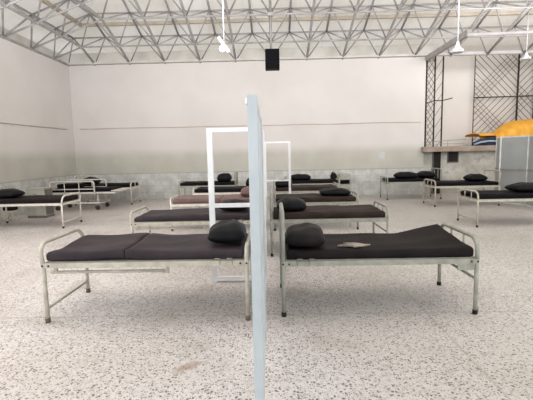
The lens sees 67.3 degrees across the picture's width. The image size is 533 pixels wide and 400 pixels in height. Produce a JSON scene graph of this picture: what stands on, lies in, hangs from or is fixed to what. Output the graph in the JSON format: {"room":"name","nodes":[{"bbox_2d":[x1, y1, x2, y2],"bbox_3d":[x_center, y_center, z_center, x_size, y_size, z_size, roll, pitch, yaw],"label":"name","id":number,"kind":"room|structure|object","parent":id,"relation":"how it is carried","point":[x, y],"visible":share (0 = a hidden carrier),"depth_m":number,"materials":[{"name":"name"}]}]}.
{"room":"field hospital ward","nodes":[
{"label":"field hospital ward","id":0,"kind":"room"},
{"bbox_2d":[0,37,78,218],"bbox_3d":[-7.467,-1.359,5.611,0.200,5.000,19.200,-1,7,1],"label":"wall","id":1,"kind":"structure","parent":0,"point":[34,87],"depth_m":12.42,"materials":[{"name":"white paint"}]},
{"bbox_2d":[0,122,66,129],"bbox_3d":[-7.290,-1.922,9.218,0.028,0.054,10.500,-1,7,1],"label":"cable","id":2,"kind":"object","parent":1,"relation":"attached to","point":[0,122],"visible":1,"depth_m":12.28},
{"bbox_2d":[69,57,425,199],"bbox_3d":[-0.703,-2.594,14.914,13.000,5.000,0.200,-1,7,1],"label":"wall","id":3,"kind":"structure","parent":0,"point":[330,93],"depth_m":14.77,"materials":[{"name":"white paint"}]},
{"bbox_2d":[67,53,428,64],"bbox_3d":[-0.756,-5.087,14.540,13.300,0.070,0.300,-1,7,1],"label":"trim","id":4,"kind":"structure","parent":3,"relation":"attached to","point":[424,54],"depth_m":14.41,"materials":[{"name":"white paint"}]},
{"bbox_2d":[100,122,401,128],"bbox_3d":[-0.658,-2.749,14.779,12.600,0.043,0.022,-1,7,1],"label":"cable","id":5,"kind":"object","parent":3,"relation":"attached to","point":[371,122],"visible":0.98,"depth_m":14.76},
{"bbox_2d":[0,0,532,66],"bbox_3d":[1.537,-6.037,11.275,17.864,2.714,6.260,-1,7,1],"label":"roof trusses","id":6,"kind":"object","parent":3,"relation":"attached to","point":[4,3],"visible":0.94,"depth_m":12.86,"materials":[{"name":"grey metal"}]},
{"bbox_2d":[378,152,384,158],"bbox_3d":[4.265,-1.651,14.828,0.240,0.280,0.012,-1,7,1],"label":"paper notice","id":7,"kind":"object","parent":3,"relation":"attached to","point":[381,155],"visible":1,"depth_m":14.82,"materials":[{"name":"white paper"}]},
{"bbox_2d":[425,29,471,60],"bbox_3d":[5.745,-4.913,12.839,0.120,0.160,3.150,-1,7,1],"label":"steel beam","id":8,"kind":"structure","parent":3,"relation":"attached to","point":[462,36],"depth_m":12.60,"materials":[{"name":"grey metal"}]},
{"bbox_2d":[0,193,532,399],"bbox_3d":[1.624,0.955,6.580,18.450,0.200,21.300,-1,7,1],"label":"floor","id":9,"kind":"structure","parent":0,"point":[363,332],"depth_m":3.92,"materials":[{"name":"stone"}]},
{"bbox_2d":[3,206,18,221],"bbox_3d":[-6.765,0.367,10.586,0.340,0.387,0.340,-1,7,1],"label":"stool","id":10,"kind":"object","parent":9,"relation":"on","point":[11,210],"visible":0.87,"depth_m":10.48,"materials":[{"name":"grey metal"}]},
{"bbox_2d":[25,187,54,217],"bbox_3d":[-6.329,0.066,11.186,0.530,0.822,0.473,-1,7,1],"label":"locker","id":11,"kind":"object","parent":9,"relation":"on","point":[33,211],"visible":0.79,"depth_m":11.01,"materials":[{"name":"grey paint"}]},
{"bbox_2d":[0,186,81,227],"bbox_3d":[-5.703,0.146,9.766,1.992,0.969,0.926,-1,7,1],"label":"hospital bed","id":12,"kind":"object","parent":9,"relation":"on","point":[33,200],"visible":0.94,"depth_m":9.33,"materials":[{"name":"fabric"}]},
{"bbox_2d":[0,188,24,197],"bbox_3d":[-6.294,-0.167,9.659,0.700,0.209,0.550,-1,7,1],"label":"pillow","id":13,"kind":"object","parent":12,"relation":"on","point":[4,193],"visible":1,"depth_m":9.48,"materials":[{"name":"black fabric"}]},
{"bbox_2d":[49,179,131,210],"bbox_3d":[-5.592,-0.185,12.766,2.320,0.922,0.942,-1,7,1],"label":"bed","id":14,"kind":"object","parent":9,"relation":"on","point":[93,189],"visible":0.91,"depth_m":12.41,"materials":[{"name":"white metal"}]},
{"bbox_2d":[57,183,85,187],"bbox_3d":[-6.256,-0.467,12.845,0.700,0.120,0.500,-1,7,1],"label":"pad","id":15,"kind":"object","parent":14,"relation":"on","point":[67,185],"visible":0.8,"depth_m":12.61,"materials":[{"name":"black fabric"}]},
{"bbox_2d":[74,175,140,205],"bbox_3d":[-5.560,-0.386,14.051,1.966,1.019,0.926,-1,7,1],"label":"hospital bed","id":16,"kind":"object","parent":9,"relation":"on","point":[133,184],"visible":0.59,"depth_m":13.76,"materials":[{"name":"paint"}]},
{"bbox_2d":[82,177,100,183],"bbox_3d":[-6.137,-0.696,14.025,0.500,0.256,0.550,-1,7,1],"label":"pillow","id":17,"kind":"object","parent":16,"relation":"on","point":[94,181],"visible":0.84,"depth_m":13.81,"materials":[{"name":"black fabric"}]},
{"bbox_2d":[38,228,251,322],"bbox_3d":[-1.206,0.756,4.406,2.096,0.821,0.940,-1,7,1],"label":"hospital bed","id":18,"kind":"object","parent":9,"relation":"on","point":[133,249],"visible":0.91,"depth_m":3.98,"materials":[{"name":"black fabric"}]},
{"bbox_2d":[207,220,245,242],"bbox_3d":[-0.417,0.322,4.295,0.400,0.192,0.580,-1,7,-2],"label":"pillow","id":19,"kind":"object","parent":18,"relation":"on","point":[223,231],"visible":1,"depth_m":4.05,"materials":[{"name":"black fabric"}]},
{"bbox_2d":[129,206,249,233],"bbox_3d":[-1.198,0.489,6.846,1.994,0.780,0.940,-1,7,1],"label":"hospital bed","id":20,"kind":"object","parent":9,"relation":"on","point":[190,216],"visible":0.74,"depth_m":6.40,"materials":[{"name":"beige paint"}]},
{"bbox_2d":[220,199,248,210],"bbox_3d":[-0.535,0.067,6.765,0.500,0.159,0.600,-1,7,1],"label":"pillow","id":21,"kind":"object","parent":20,"relation":"on","point":[228,200],"visible":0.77,"depth_m":6.55,"materials":[{"name":"black fabric"}]},
{"bbox_2d":[178,172,237,195],"bbox_3d":[-2.011,-0.458,14.030,1.966,1.019,0.926,-1,7,1],"label":"hospital bed","id":22,"kind":"object","parent":9,"relation":"on","point":[186,184],"visible":0.8,"depth_m":13.59,"materials":[{"name":"grey paint"}]},
{"bbox_2d":[217,173,231,181],"bbox_3d":[-1.459,-0.794,13.931,0.500,0.279,0.550,-1,7,1],"label":"pillow","id":23,"kind":"object","parent":22,"relation":"on","point":[224,177],"visible":1,"depth_m":13.69,"materials":[{"name":"black fabric"}]},
{"bbox_2d":[170,194,249,230],"bbox_3d":[-1.109,0.153,9.101,1.992,0.919,0.926,-1,7,1],"label":"hospital bed","id":24,"kind":"object","parent":9,"relation":"on","point":[184,200],"visible":0.58,"depth_m":8.67,"materials":[{"name":"fabric"}]},
{"bbox_2d":[240,186,248,195],"bbox_3d":[-0.374,-0.210,9.046,0.420,0.214,0.600,-1,7,1],"label":"pillow","id":25,"kind":"object","parent":24,"relation":"on","point":[244,191],"visible":0.38,"depth_m":8.78,"materials":[{"name":"pink fabric"}]},
{"bbox_2d":[193,186,246,207],"bbox_3d":[-1.055,-0.153,11.481,1.966,0.969,0.926,-1,7,1],"label":"hospital bed","id":26,"kind":"object","parent":9,"relation":"on","point":[219,190],"visible":0.5,"depth_m":11.05,"materials":[{"name":"paint"}]},
{"bbox_2d":[206,127,250,281],"bbox_3d":[-0.380,0.081,5.082,0.695,1.970,0.049,-1,7,1],"label":"screen frame","id":27,"kind":"object","parent":9,"relation":"on","point":[212,205],"visible":0.51,"depth_m":5.05,"materials":[{"name":"white metal"}]},
{"bbox_2d":[245,95,266,399],"bbox_3d":[-0.052,0.364,2.763,0.061,1.935,1.400,-1,7,0],"label":"screen","id":28,"kind":"object","parent":9,"relation":"on","point":[255,150],"visible":1,"depth_m":2.07,"materials":[{"name":"white metal"}]},
{"bbox_2d":[262,127,266,330],"bbox_3d":[-0.049,0.188,4.283,0.060,1.930,1.540,-1,7,0],"label":"screen","id":29,"kind":"object","parent":9,"relation":"on","point":[262,127],"visible":0.23,"depth_m":4.83,"materials":[{"name":"white metal"}]},
{"bbox_2d":[263,133,266,276],"bbox_3d":[-0.042,-0.028,6.241,0.060,1.900,2.200,-1,7,0],"label":"screen","id":30,"kind":"object","parent":9,"relation":"on","point":[263,133],"visible":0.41,"depth_m":5.17,"materials":[{"name":"white metal"}]},
{"bbox_2d":[265,141,290,219],"bbox_3d":[0.273,-0.458,9.760,0.645,1.920,0.038,-1,7,1],"label":"screen frame","id":31,"kind":"object","parent":9,"relation":"on","point":[288,142],"visible":0.57,"depth_m":9.71,"materials":[{"name":"white metal"}]},
{"bbox_2d":[274,178,338,193],"bbox_3d":[1.105,-0.169,11.441,1.796,0.919,0.926,-1,7,1],"label":"hospital bed","id":32,"kind":"object","parent":9,"relation":"on","point":[294,188],"visible":0.66,"depth_m":11.00,"materials":[{"name":"brown fabric"}]},
{"bbox_2d":[275,179,292,186],"bbox_3d":[0.486,-0.493,11.313,0.500,0.210,0.600,-1,7,1],"label":"pillow","id":33,"kind":"object","parent":32,"relation":"on","point":[277,183],"visible":0.7,"depth_m":11.04,"materials":[{"name":"black fabric"}]},
{"bbox_2d":[285,176,339,193],"bbox_3d":[1.570,-0.426,13.971,1.846,0.819,0.926,-1,7,1],"label":"hospital bed","id":34,"kind":"object","parent":9,"relation":"on","point":[310,181],"visible":0.64,"depth_m":13.52,"materials":[{"name":"grey paint"}]},
{"bbox_2d":[291,174,310,179],"bbox_3d":[1.181,-0.809,13.882,0.720,0.209,0.500,-1,7,1],"label":"pillow","id":35,"kind":"object","parent":34,"relation":"on","point":[295,176],"visible":0.96,"depth_m":13.67,"materials":[{"name":"black fabric"}]},
{"bbox_2d":[330,172,336,178],"bbox_3d":[2.321,-0.862,13.916,0.221,0.257,0.234,-6,8,-34],"label":"cloth bag","id":36,"kind":"object","parent":34,"relation":"on","point":[333,175],"visible":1,"depth_m":13.84,"materials":[{"name":"black fabric"}]},
{"bbox_2d":[273,181,358,230],"bbox_3d":[1.059,0.080,8.903,1.806,1.019,0.926,-1,7,1],"label":"hospital bed","id":37,"kind":"object","parent":9,"relation":"on","point":[309,198],"visible":0.77,"depth_m":8.46,"materials":[{"name":"brown fabric"}]},
{"bbox_2d":[319,187,350,195],"bbox_3d":[1.502,-0.197,8.833,0.660,0.159,0.500,-1,7,-2],"label":"pillow","id":38,"kind":"object","parent":37,"relation":"on","point":[334,191],"visible":1,"depth_m":8.62,"materials":[{"name":"black fabric"}]},
{"bbox_2d":[270,189,388,256],"bbox_3d":[1.006,0.330,6.789,1.886,1.019,0.926,-1,7,1],"label":"hospital bed","id":39,"kind":"object","parent":9,"relation":"on","point":[367,212],"visible":0.85,"depth_m":6.35,"materials":[{"name":"black fabric"}]},
{"bbox_2d":[276,197,306,210],"bbox_3d":[0.414,0.054,6.706,0.500,0.202,0.600,-1,7,1],"label":"pillow","id":40,"kind":"object","parent":39,"relation":"on","point":[289,203],"visible":0.93,"depth_m":6.45,"materials":[{"name":"black fabric"}]},
{"bbox_2d":[338,173,350,190],"bbox_3d":[2.841,-0.540,14.623,0.400,0.840,0.433,-1,7,1],"label":"locker","id":41,"kind":"object","parent":9,"relation":"on","point":[345,178],"visible":0.69,"depth_m":14.43,"materials":[{"name":"white metal"}]},
{"bbox_2d":[279,202,479,316],"bbox_3d":[1.134,0.579,4.419,1.971,1.071,0.940,-1,7,1],"label":"hospital bed","id":42,"kind":"object","parent":9,"relation":"on","point":[431,244],"visible":0.88,"depth_m":4.00,"materials":[{"name":"black fabric"}]},
{"bbox_2d":[285,222,324,246],"bbox_3d":[0.402,0.355,4.264,0.420,0.199,0.600,-1,7,4],"label":"pillow","id":43,"kind":"object","parent":42,"relation":"on","point":[306,234],"visible":1,"depth_m":4.01,"materials":[{"name":"black fabric"}]},
{"bbox_2d":[338,242,370,247],"bbox_3d":[0.901,0.458,4.113,0.325,0.038,0.150,1,7,17],"label":"glove","id":44,"kind":"object","parent":42,"relation":"on","point":[346,244],"visible":1,"depth_m":4.08,"materials":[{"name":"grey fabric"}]},
{"bbox_2d":[380,168,441,199],"bbox_3d":[4.945,-0.576,13.793,1.826,1.019,0.926,-1,7,1],"label":"hospital bed","id":45,"kind":"object","parent":9,"relation":"on","point":[386,180],"visible":0.74,"depth_m":13.36,"materials":[{"name":"grey paint"}]},
{"bbox_2d":[393,172,418,177],"bbox_3d":[4.757,-0.862,13.662,0.780,0.218,0.500,-1,7,1],"label":"pillow","id":46,"kind":"object","parent":45,"relation":"on","point":[398,174],"visible":1,"depth_m":13.45,"materials":[{"name":"black fabric"}]},
{"bbox_2d":[417,171,435,177],"bbox_3d":[5.478,-0.893,13.746,0.500,0.228,0.600,-2,7,-5],"label":"pillow","id":47,"kind":"object","parent":45,"relation":"on","point":[423,174],"visible":0.95,"depth_m":13.50,"materials":[{"name":"black fabric"}]},
{"bbox_2d":[423,169,500,206],"bbox_3d":[5.803,-0.380,11.968,1.886,1.019,0.926,-1,7,1],"label":"hospital bed","id":48,"kind":"object","parent":9,"relation":"on","point":[432,183],"visible":0.94,"depth_m":11.54,"materials":[{"name":"beige paint"}]},
{"bbox_2d":[463,174,487,180],"bbox_3d":[6.206,-0.681,11.895,0.560,0.209,0.500,-1,7,1],"label":"pillow","id":49,"kind":"object","parent":48,"relation":"on","point":[470,177],"visible":1,"depth_m":11.69,"materials":[{"name":"black fabric"}]},
{"bbox_2d":[457,188,532,227],"bbox_3d":[5.397,0.001,8.797,1.966,1.019,0.926,-1,7,1],"label":"hospital bed","id":50,"kind":"object","parent":9,"relation":"on","point":[478,196],"visible":0.95,"depth_m":8.38,"materials":[{"name":"beige paint"}]},
{"bbox_2d":[504,182,532,191],"bbox_3d":[5.670,-0.292,8.707,0.780,0.188,0.500,-1,7,-1],"label":"pillow","id":51,"kind":"object","parent":50,"relation":"on","point":[520,186],"visible":1,"depth_m":8.53,"materials":[{"name":"black fabric"}]},
{"bbox_2d":[494,135,532,207],"bbox_3d":[7.132,-0.851,11.582,0.386,1.990,2.403,-1,7,1],"label":"folding screen","id":52,"kind":"object","parent":9,"relation":"on","point":[514,154],"visible":0.81,"depth_m":11.50,"materials":[{"name":"metal"}]},
{"bbox_2d":[0,0,532,53],"bbox_3d":[1.284,-5.851,5.934,18.850,2.512,21.200,-1,7,1],"label":"ceiling","id":53,"kind":"structure","parent":0,"point":[11,19],"depth_m":13.70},
{"bbox_2d":[0,26,60,59],"bbox_3d":[-8.020,-4.103,5.499,0.080,0.660,19.600,-1,7,1],"label":"trim","id":54,"kind":"structure","parent":53,"relation":"attached to","point":[16,37],"depth_m":13.13,"materials":[{"name":"beige paint"}]},
{"bbox_2d":[217,0,230,53],"bbox_3d":[-0.960,-5.209,8.430,0.277,4.091,0.252,-1,7,1],"label":"pendant lamp","id":55,"kind":"object","parent":53,"relation":"hanging from","point":[223,46],"visible":1,"depth_m":8.60,"materials":[{"name":"white"}]},
{"bbox_2d":[60,44,435,62],"bbox_3d":[-0.776,-5.383,15.090,14.150,0.660,0.080,-1,7,1],"label":"trim","id":56,"kind":"structure","parent":53,"relation":"attached to","point":[391,49],"depth_m":15.04,"materials":[{"name":"white paint"}]},
{"bbox_2d":[265,12,279,70],"bbox_3d":[0.165,-4.806,12.064,0.430,1.701,0.351,-1,7,1],"label":"speaker","id":57,"kind":"object","parent":53,"relation":"hanging from","point":[272,61],"visible":1,"depth_m":11.97},
{"bbox_2d":[266,49,278,67],"bbox_3d":[0.174,-4.229,11.961,0.380,0.530,0.012,-1,7,1],"label":"grille","id":58,"kind":"object","parent":57,"relation":"attached to","point":[272,55],"depth_m":11.96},
{"bbox_2d":[449,0,463,53],"bbox_3d":[4.071,-5.254,8.356,0.298,4.194,0.281,-1,7,1],"label":"pendant lamp","id":59,"kind":"object","parent":53,"relation":"hanging from","point":[457,50],"visible":1,"depth_m":8.55,"materials":[{"name":"white metal"}]},
{"bbox_2d":[521,10,530,60],"bbox_3d":[8.615,-5.442,13.185,0.357,1.570,0.336,-1,7,1],"label":"pendant lamp","id":60,"kind":"object","parent":53,"relation":"hanging from","point":[526,56],"visible":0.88,"depth_m":13.21,"materials":[{"name":"white metal"}]},
{"bbox_2d":[423,151,495,193],"bbox_3d":[8.258,-1.080,15.085,4.850,1.580,0.300,-1,7,1],"label":"wall","id":61,"kind":"structure","parent":0,"point":[470,162],"depth_m":14.93,"materials":[{"name":"concrete"}]},
{"bbox_2d":[431,152,440,193],"bbox_3d":[6.340,-1.015,14.955,0.310,1.560,0.050,-1,7,1],"label":"door","id":62,"kind":"structure","parent":61,"relation":"in","point":[436,156],"depth_m":14.91,"materials":[{"name":"black metal"}]},
{"bbox_2d":[447,151,458,162],"bbox_3d":[6.928,-1.602,14.876,0.410,0.410,0.050,-1,7,1],"label":"window","id":63,"kind":"structure","parent":61,"relation":"in","point":[452,156],"depth_m":14.86,"materials":[{"name":"black metal"}]},
{"bbox_2d":[421,145,495,151],"bbox_3d":[8.197,-1.996,15.431,4.950,0.190,1.950,-1,7,1],"label":"trim","id":64,"kind":"structure","parent":61,"relation":"on","point":[485,147],"depth_m":14.49,"materials":[{"name":"concrete"}]},
{"bbox_2d":[424,56,451,146],"bbox_3d":[6.300,-3.598,14.644,0.963,3.264,0.081,-1,7,4],"label":"lattice column","id":65,"kind":"structure","parent":64,"relation":"on","point":[427,62],"depth_m":14.64,"materials":[{"name":"black metal"}]},
{"bbox_2d":[427,50,532,54],"bbox_3d":[8.165,-5.297,14.388,4.900,0.100,0.160,-1,7,1],"label":"lintel beam","id":66,"kind":"structure","parent":65,"relation":"on","point":[504,51],"depth_m":14.31,"materials":[{"name":"white paint"}]},
{"bbox_2d":[426,139,466,146],"bbox_3d":[6.615,-2.102,14.691,1.521,0.259,0.028,-1,7,1],"label":"rail","id":67,"kind":"object","parent":64,"relation":"on","point":[447,143],"visible":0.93,"depth_m":14.68,"materials":[{"name":"grey metal"}]},
{"bbox_2d":[472,137,495,145],"bbox_3d":[8.059,-2.128,14.585,1.087,0.350,0.325,-1,7,1],"label":"bundle","id":68,"kind":"object","parent":64,"relation":"on","point":[490,140],"visible":0.66,"depth_m":14.53,"materials":[{"name":"blue fabric"}]},
{"bbox_2d":[465,119,532,138],"bbox_3d":[9.193,-2.595,15.273,2.630,0.956,1.319,-1,7,1],"label":"tarp","id":69,"kind":"object","parent":64,"relation":"on","point":[523,127],"visible":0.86,"depth_m":14.84,"materials":[{"name":"plastic"}]},
{"bbox_2d":[472,54,532,145],"bbox_3d":[9.430,-3.970,15.881,2.410,3.591,0.072,-1,7,1],"label":"grille","id":70,"kind":"object","parent":64,"relation":"on","point":[519,56],"visible":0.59,"depth_m":15.85,"materials":[{"name":"black metal"}]},
{"bbox_2d":[424,54,532,146],"bbox_3d":[8.224,-4.096,16.241,4.850,3.900,0.200,-1,7,1],"label":"wall","id":71,"kind":"structure","parent":0,"point":[457,120],"depth_m":16.12,"materials":[{"name":"white paint"}]},
{"bbox_2d":[530,72,532,118],"bbox_3d":[10.581,-2.292,6.039,0.200,6.000,20.900,-1,7,1],"label":"wall","id":72,"kind":"structure","parent":0,"point":[532,72],"depth_m":16.02,"materials":[{"name":"white paint"}]},
{"bbox_2d":[42,0,532,26],"bbox_3d":[1.973,-4.993,4.409,16.845,0.100,17.995,-1,7,1],"label":"trim","id":73,"kind":"structure","parent":72,"relation":"attached to","point":[46,2],"depth_m":13.27,"materials":[{"name":"metal"}]},
{"bbox_2d":[466,30,532,36],"bbox_3d":[8.087,-4.717,11.185,4.902,0.180,0.100,-1,7,1],"label":"pipe","id":74,"kind":"object","parent":72,"relation":"attached to","point":[531,31],"visible":1,"depth_m":11.18,"materials":[{"name":"white metal"}]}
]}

